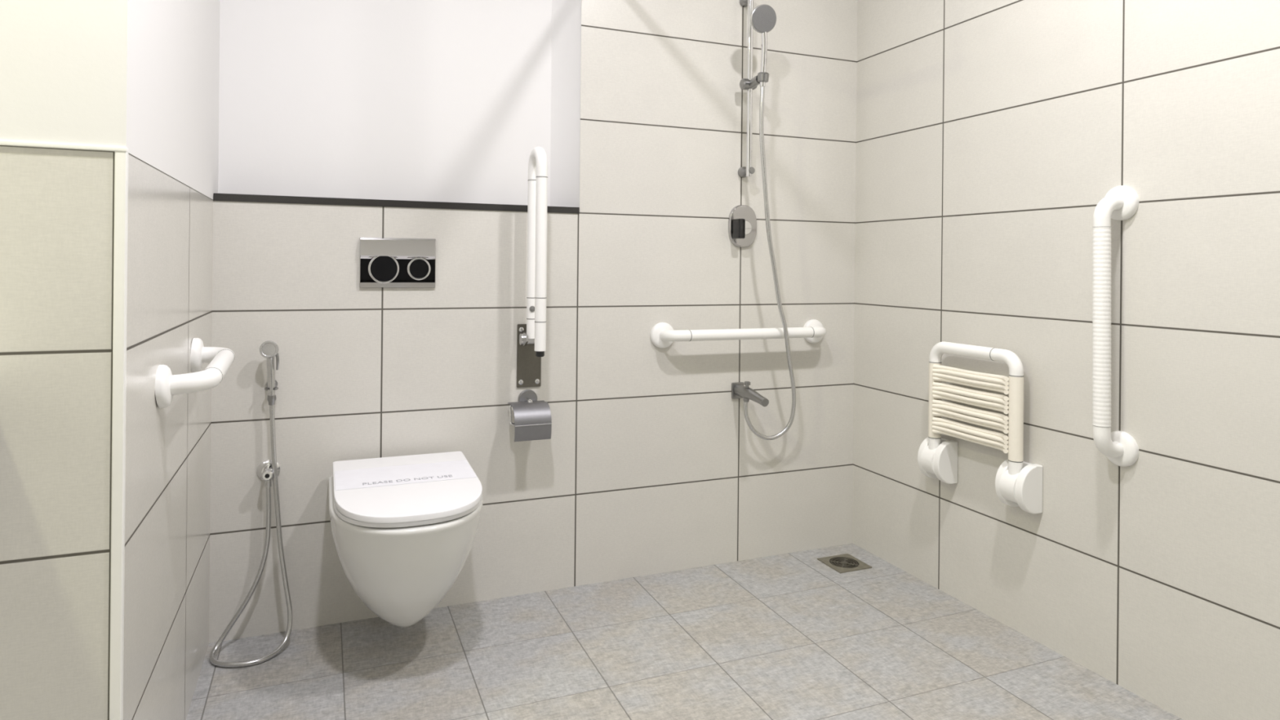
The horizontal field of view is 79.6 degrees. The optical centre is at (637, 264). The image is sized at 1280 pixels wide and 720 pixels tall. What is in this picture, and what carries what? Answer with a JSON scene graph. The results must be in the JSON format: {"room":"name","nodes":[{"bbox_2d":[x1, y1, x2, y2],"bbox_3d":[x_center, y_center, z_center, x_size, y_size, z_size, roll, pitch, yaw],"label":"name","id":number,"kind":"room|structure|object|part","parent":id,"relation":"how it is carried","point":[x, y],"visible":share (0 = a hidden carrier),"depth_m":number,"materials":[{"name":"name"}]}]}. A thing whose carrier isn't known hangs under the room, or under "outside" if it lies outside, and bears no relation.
{"room":"accessible bathroom","nodes":[
{"label":"accessible bathroom","id":0,"kind":"room"},
{"bbox_2d":[0,0,220,719],"bbox_3d":[-1.718,-0.236,1.465,1.525,2.700,1.282,1,0,-22],"label":"wall","id":1,"kind":"structure","parent":0,"point":[142,77],"depth_m":1.15,"materials":[{"name":"tile"}]},
{"bbox_2d":[0,140,128,152],"bbox_3d":[-1.478,-0.180,0.874,1.526,0.007,0.014,1,0,-22],"label":"trim","id":2,"kind":"structure","parent":1,"relation":"attached to","point":[10,143],"depth_m":1.13,"materials":[{"name":"white tile"}]},
{"bbox_2d":[109,151,128,719],"bbox_3d":[-0.784,0.425,1.161,0.016,1.194,0.015,1,0,-22],"label":"trim","id":3,"kind":"structure","parent":1,"relation":"attached to","point":[116,654],"depth_m":1.15,"materials":[{"name":"white tile"}]},
{"bbox_2d":[155,337,235,408],"bbox_3d":[-0.906,0.216,1.607,0.101,0.093,0.469,1,0,-22],"label":"grab bar","id":4,"kind":"object","parent":1,"relation":"attached to","point":[167,384],"visible":1,"depth_m":1.44,"materials":[{"name":"white plastic"}]},
{"bbox_3d":[-0.906,0.216,1.608,0.099,0.051,0.427,1,0,-22],"label":"rail","id":5,"kind":"part","parent":4,"relation":"part of","materials":[{"name":"white plastic"}]},
{"bbox_2d":[217,0,581,213],"bbox_3d":[-0.682,-0.723,2.361,1.102,1.707,0.200,1,0,-22],"label":"mirror","id":6,"kind":"object","parent":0,"point":[425,100],"visible":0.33,"depth_m":2.35,"materials":[{"name":"white paint"}]},
{"bbox_2d":[208,0,857,643],"bbox_3d":[-0.187,-0.222,2.522,2.109,2.700,0.121,1,0,-22],"label":"wall","id":7,"kind":"structure","parent":0,"point":[650,464],"depth_m":2.50,"materials":[{"name":"tile"}]},
{"bbox_2d":[257,459,279,487],"bbox_3d":[-1.006,0.571,2.092,0.058,0.064,0.064,1,0,-22],"label":"angle valve","id":8,"kind":"object","parent":7,"relation":"attached to","point":[264,471],"visible":0.88,"depth_m":2.10,"materials":[{"name":"silver metal"}]},
{"bbox_3d":[-1.004,0.568,2.089,0.029,0.029,0.055,1,0,-22],"label":"knob","id":9,"kind":"part","parent":8,"relation":"part of","materials":[{"name":"silver metal"}]},
{"bbox_2d":[264,479,271,487],"bbox_3d":[-1.003,0.589,2.088,0.018,0.028,0.018,1,0,-22],"label":"outlet","id":10,"kind":"object","parent":8,"relation":"attached to","point":[268,483],"depth_m":2.08,"materials":[{"name":"silver metal"}]},
{"bbox_2d":[264,379,278,390],"bbox_3d":[-1.000,0.331,2.101,0.035,0.028,0.050,1,0,-22],"label":"wall hook","id":11,"kind":"object","parent":7,"relation":"attached to","point":[276,388],"visible":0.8,"depth_m":2.10,"materials":[{"name":"silver metal"}]},
{"bbox_2d":[209,340,292,667],"bbox_3d":[-1.004,0.612,2.013,0.192,0.814,0.136,1,0,-40],"label":"bidet sprayer","id":12,"kind":"object","parent":11,"relation":"hanging from","point":[268,349],"visible":1,"depth_m":2.07,"materials":[{"name":"silver metal"}]},
{"bbox_3d":[-0.996,0.297,2.086,0.024,0.137,0.031,1,0,-22],"label":"handle","id":13,"kind":"part","parent":12,"relation":"part of","materials":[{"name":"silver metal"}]},
{"bbox_2d":[213,193,579,213],"bbox_3d":[-0.681,-0.178,2.306,1.029,0.020,0.104,1,0,-22],"label":"ledge slab","id":14,"kind":"object","parent":7,"relation":"attached to","point":[217,197],"visible":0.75,"depth_m":2.22,"materials":[{"name":"black stone"}]},
{"bbox_2d":[359,237,435,288],"bbox_3d":[-0.697,-0.005,2.240,0.212,0.146,0.019,1,0,-22],"label":"flush plate","id":15,"kind":"object","parent":7,"relation":"attached to","point":[384,262],"visible":1,"depth_m":2.23,"materials":[{"name":"grey metal"}]},
{"bbox_2d":[328,451,483,626],"bbox_3d":[-0.601,0.747,2.001,0.378,0.388,0.538,1,0,-22],"label":"toilet","id":16,"kind":"object","parent":7,"relation":"attached to","point":[404,528],"visible":1,"depth_m":1.85,"materials":[{"name":"white ceramic"}]},
{"bbox_3d":[-0.595,0.596,1.990,0.355,0.014,0.474,1,0,-22],"label":"seat","id":17,"kind":"part","parent":16,"relation":"part of","materials":[{"name":"white plastic"}]},
{"bbox_3d":[-0.594,0.570,1.988,0.357,0.034,0.495,1,0,-22],"label":"lid","id":18,"kind":"part","parent":16,"relation":"part of","materials":[{"name":"white plastic"}]},
{"bbox_2d":[507,389,551,441],"bbox_3d":[-0.332,0.456,2.336,0.114,0.134,0.120,1,0,-22],"label":"toilet paper holder","id":19,"kind":"object","parent":7,"relation":"attached to","point":[532,417],"visible":1,"depth_m":2.29,"materials":[{"name":"silver metal"}]},
{"bbox_3d":[-0.340,0.454,2.340,0.102,0.063,0.022,1,0,-22],"label":"roll rod","id":20,"kind":"part","parent":19,"relation":"part of","materials":[{"name":"silver metal"}]},
{"bbox_3d":[-0.332,0.427,2.370,0.015,0.028,0.048,1,0,-22],"label":"bracket arm","id":21,"kind":"part","parent":19,"relation":"part of","materials":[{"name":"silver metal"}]},
{"bbox_2d":[516,146,547,387],"bbox_3d":[-0.304,0.015,2.317,0.077,0.734,0.172,1,0,-22],"label":"grab bar","id":22,"kind":"object","parent":7,"relation":"attached to","point":[531,335],"visible":1,"depth_m":2.32,"materials":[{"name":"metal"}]},
{"bbox_3d":[-0.338,0.283,2.394,0.077,0.197,0.006,1,0,-22],"label":"wall plate","id":23,"kind":"part","parent":22,"relation":"part of","materials":[{"name":"metal"}]},
{"bbox_2d":[650,319,826,348],"bbox_3d":[0.378,0.239,2.637,0.685,0.087,0.099,1,0,-22],"label":"grab bar","id":24,"kind":"object","parent":7,"relation":"attached to","point":[663,335],"visible":1,"depth_m":2.56,"materials":[{"name":"white plastic"}]},
{"bbox_3d":[0.378,0.237,2.637,0.636,0.042,0.097,1,0,-22],"label":"rail","id":25,"kind":"part","parent":24,"relation":"part of","materials":[{"name":"white plastic"}]},
{"bbox_2d":[728,204,756,247],"bbox_3d":[0.376,-0.133,2.653,0.111,0.148,0.062,1,0,-22],"label":"shower mixer","id":26,"kind":"object","parent":7,"relation":"attached to","point":[742,220],"visible":1,"depth_m":2.66,"materials":[{"name":"grey metal"}]},
{"bbox_3d":[0.347,-0.122,2.635,0.026,0.068,0.050,1,0,-22],"label":"lever","id":27,"kind":"part","parent":26,"relation":"part of","materials":[{"name":"silver metal"}]},
{"bbox_2d":[731,381,768,406],"bbox_3d":[0.380,0.433,2.594,0.047,0.070,0.179,1,0,-22],"label":"spout","id":28,"kind":"object","parent":7,"relation":"attached to","point":[739,390],"visible":1,"depth_m":2.60,"materials":[{"name":"silver metal"}]},
{"bbox_2d":[742,397,749,402],"bbox_3d":[0.371,0.459,2.620,0.021,0.018,0.021,1,0,-22],"label":"outlet","id":29,"kind":"object","parent":28,"relation":"attached to","point":[745,399],"depth_m":2.61,"materials":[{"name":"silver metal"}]},
{"bbox_3d":[0.373,0.410,2.614,0.021,0.024,0.021,1,0,-22],"label":"diverter knob","id":30,"kind":"part","parent":28,"relation":"part of","materials":[{"name":"silver metal"}]},
{"bbox_2d":[737,0,768,177],"bbox_3d":[0.390,-0.621,2.604,0.057,0.640,0.160,1,0,-22],"label":"shower rail","id":31,"kind":"object","parent":7,"relation":"attached to","point":[750,83],"visible":0.97,"depth_m":2.62,"materials":[{"name":"silver metal"}]},
{"bbox_3d":[0.406,-0.618,2.578,0.038,0.038,0.099,1,0,-22],"label":"holder arm","id":32,"kind":"part","parent":31,"relation":"part of","materials":[{"name":"silver metal"}]},
{"bbox_2d":[743,4,795,439],"bbox_3d":[0.456,-0.123,2.591,0.235,1.454,0.127,1,0,-22],"label":"shower","id":33,"kind":"object","parent":31,"relation":"attached to","point":[763,17],"visible":0.99,"depth_m":2.56,"materials":[{"name":"silver metal"}]},
{"bbox_3d":[0.416,-0.704,2.540,0.025,0.227,0.043,1,0,15],"label":"handle","id":34,"kind":"part","parent":33,"relation":"part of","materials":[{"name":"silver metal"}]},
{"bbox_2d":[186,542,1182,719],"bbox_3d":[0.004,1.080,0.002,3.834,0.100,4.700,1,0,-22],"label":"floor","id":35,"kind":"structure","parent":0,"point":[790,636],"depth_m":2.00,"materials":[{"name":"grey tile"}]},
{"bbox_2d":[817,553,871,573],"bbox_3d":[0.717,1.034,2.665,0.131,0.005,0.131,1,0,-22],"label":"floor drain","id":36,"kind":"object","parent":35,"relation":"on","point":[842,563],"visible":1,"depth_m":2.66,"materials":[{"name":"metal"}]},
{"bbox_2d":[852,0,1279,719],"bbox_3d":[1.443,-0.206,1.447,0.100,2.700,3.300,1,0,-22],"label":"wall","id":37,"kind":"structure","parent":0,"point":[991,135],"depth_m":1.99,"materials":[{"name":"tile"}]},
{"bbox_2d":[917,341,1042,514],"bbox_3d":[1.002,0.460,2.276,0.092,0.443,0.397,1,0,-22],"label":"shower bench","id":38,"kind":"object","parent":37,"relation":"attached to","point":[1018,482],"visible":1,"depth_m":2.23,"materials":[{"name":"white plastic"}]},
{"bbox_3d":[0.991,0.437,2.271,0.036,0.396,0.341,1,0,-22],"label":"frame","id":39,"kind":"part","parent":38,"relation":"part of","materials":[{"name":"white plastic"}]},
{"bbox_2d":[1092,185,1138,466],"bbox_3d":[1.157,0.151,1.886,0.092,0.693,0.092,1,0,-22],"label":"grab bar","id":40,"kind":"object","parent":37,"relation":"attached to","point":[1121,202],"visible":1,"depth_m":1.86,"materials":[{"name":"white plastic"}]},
{"bbox_3d":[1.158,0.151,1.886,0.091,0.645,0.044,1,0,-22],"label":"rail","id":41,"kind":"part","parent":40,"relation":"part of","materials":[{"name":"white plastic"}]}
]}

